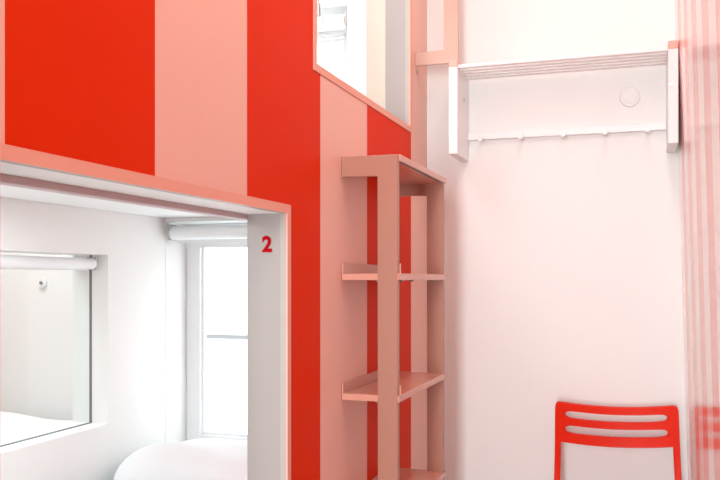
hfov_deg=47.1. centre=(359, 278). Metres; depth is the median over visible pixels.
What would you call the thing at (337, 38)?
window
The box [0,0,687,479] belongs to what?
wall
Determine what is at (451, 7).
handle
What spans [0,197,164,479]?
wall
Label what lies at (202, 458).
pillow
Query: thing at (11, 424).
pillow
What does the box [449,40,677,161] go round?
coat rack
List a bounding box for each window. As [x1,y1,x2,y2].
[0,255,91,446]
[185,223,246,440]
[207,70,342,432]
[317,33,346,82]
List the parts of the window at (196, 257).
sash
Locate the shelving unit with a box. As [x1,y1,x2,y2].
[341,154,445,479]
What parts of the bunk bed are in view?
curtain rail, edge trim, opening frame, edge trim, post, opening frame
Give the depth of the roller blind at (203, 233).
3.63 m
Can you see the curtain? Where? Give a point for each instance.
(697, 22)
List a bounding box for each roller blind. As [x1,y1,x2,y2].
[0,255,96,269]
[168,224,246,242]
[317,0,346,35]
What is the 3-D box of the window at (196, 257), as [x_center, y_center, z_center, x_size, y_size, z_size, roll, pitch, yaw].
[-0.388,0.272,3.753,0.884,1.055,0.068,0,0,19]
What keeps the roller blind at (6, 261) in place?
attached to the window at (90, 271)
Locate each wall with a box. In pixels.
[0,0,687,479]
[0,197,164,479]
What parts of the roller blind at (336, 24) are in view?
pull cord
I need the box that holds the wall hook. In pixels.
[37,278,46,287]
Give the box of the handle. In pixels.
[415,0,458,72]
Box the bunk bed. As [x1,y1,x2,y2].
[0,0,426,479]
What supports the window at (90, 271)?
in the wall at (128, 281)
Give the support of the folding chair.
on the floor
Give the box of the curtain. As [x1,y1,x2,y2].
[674,0,719,479]
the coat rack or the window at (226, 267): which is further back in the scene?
the window at (226, 267)
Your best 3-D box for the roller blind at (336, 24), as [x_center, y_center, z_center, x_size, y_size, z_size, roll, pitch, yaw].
[-0.447,-1.151,3.570,0.830,0.225,0.105,0,0,19]
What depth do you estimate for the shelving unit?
2.36 m
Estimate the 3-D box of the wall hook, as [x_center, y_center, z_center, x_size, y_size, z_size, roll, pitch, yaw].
[-1.505,0.018,3.900,0.048,0.048,0.020,0,0,19]
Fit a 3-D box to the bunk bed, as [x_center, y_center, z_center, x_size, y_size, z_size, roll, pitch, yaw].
[-1.355,-0.309,0.364,1.207,3.099,6.628,0,0,19]
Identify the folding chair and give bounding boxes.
[554,401,681,479]
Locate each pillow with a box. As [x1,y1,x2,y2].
[0,412,72,439]
[113,438,246,479]

